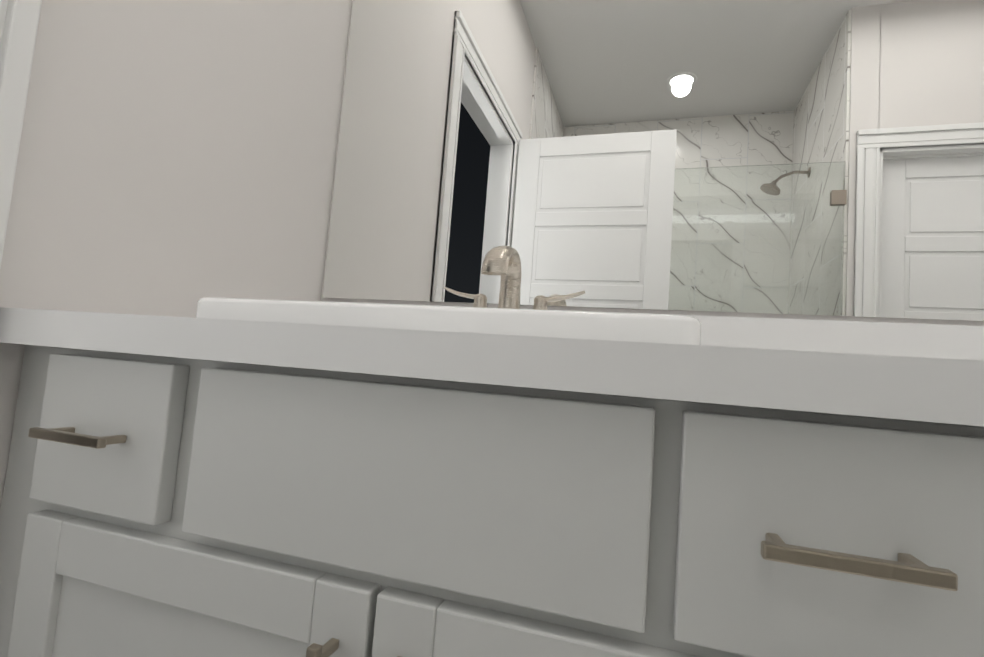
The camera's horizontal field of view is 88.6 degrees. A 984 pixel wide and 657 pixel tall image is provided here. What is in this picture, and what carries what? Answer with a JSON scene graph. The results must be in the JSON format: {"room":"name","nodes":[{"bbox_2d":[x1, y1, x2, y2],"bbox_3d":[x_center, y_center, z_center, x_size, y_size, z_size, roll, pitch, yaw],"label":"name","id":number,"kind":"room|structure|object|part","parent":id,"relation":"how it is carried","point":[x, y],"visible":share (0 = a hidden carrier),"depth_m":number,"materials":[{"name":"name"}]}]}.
{"room":"bathroom","nodes":[
{"label":"bathroom","id":0,"kind":"room"},
{"bbox_2d":[0,0,351,511],"bbox_3d":[-0.842,-0.617,-0.150,0.120,2.760,2.870,3,-5,17],"label":"wall","id":1,"kind":"structure","parent":0,"point":[176,158],"depth_m":0.79,"materials":[{"name":"white paint"}]},
{"bbox_2d":[0,0,41,268],"bbox_3d":[-0.755,-0.263,0.149,0.142,2.118,0.960,3,-5,17],"label":"door frame","id":2,"kind":"structure","parent":1,"relation":"attached to","point":[19,21],"depth_m":0.57,"materials":[{"name":"white"}]},
{"bbox_2d":[321,0,983,325],"bbox_3d":[0.952,-0.395,0.926,2.920,2.760,0.270,3,-5,17],"label":"wall","id":3,"kind":"structure","parent":0,"point":[895,320],"depth_m":0.95,"materials":[{"name":"white paint"}]},
{"bbox_2d":[323,0,983,321],"bbox_3d":[0.888,-0.548,0.814,2.590,1.087,0.006,3,-5,17],"label":"mirror","id":4,"kind":"object","parent":3,"relation":"attached to","point":[810,157],"visible":1,"depth_m":0.96,"materials":[{"name":"silver mirror"}]},
{"bbox_3d":[0.405,0.880,-0.614,2.920,0.100,3.270,3,-5,17],"label":"floor","id":5,"kind":"structure","parent":0,"visible":0},
{"bbox_2d":[0,301,983,656],"bbox_3d":[0.744,0.453,0.432,2.654,0.965,0.618,3,-5,17],"label":"bathroom vanity","id":6,"kind":"object","parent":5,"relation":"on","point":[18,505],"depth_m":0.41,"materials":[{"name":"grey wood"}]},
{"bbox_2d":[196,297,701,344],"bbox_3d":[-0.028,0.047,0.658,0.521,0.102,0.394,3,-5,17],"label":"sink","id":7,"kind":"object","parent":6,"relation":"in","point":[662,328],"visible":0.15,"depth_m":0.46,"materials":[{"name":"white ceramic"}]},
{"bbox_3d":[0.778,0.041,0.474,2.654,0.135,0.599,3,-5,17],"label":"bathroom vanity top","id":8,"kind":"part","parent":6,"relation":"part of","materials":[{"name":"white stone"}]},
{"bbox_3d":[0.649,0.294,0.171,2.375,0.266,0.035,3,-5,17],"label":"bathroom vanity handle","id":9,"kind":"part","parent":6,"relation":"part of","materials":[{"name":"metal"}]},
{"bbox_2d":[444,246,584,309],"bbox_3d":[0.018,-0.060,0.787,0.241,0.136,0.128,3,-5,17],"label":"faucet","id":10,"kind":"object","parent":6,"relation":"on","point":[504,262],"visible":0.5,"depth_m":0.80,"materials":[{"name":"silver metal"}]}
]}

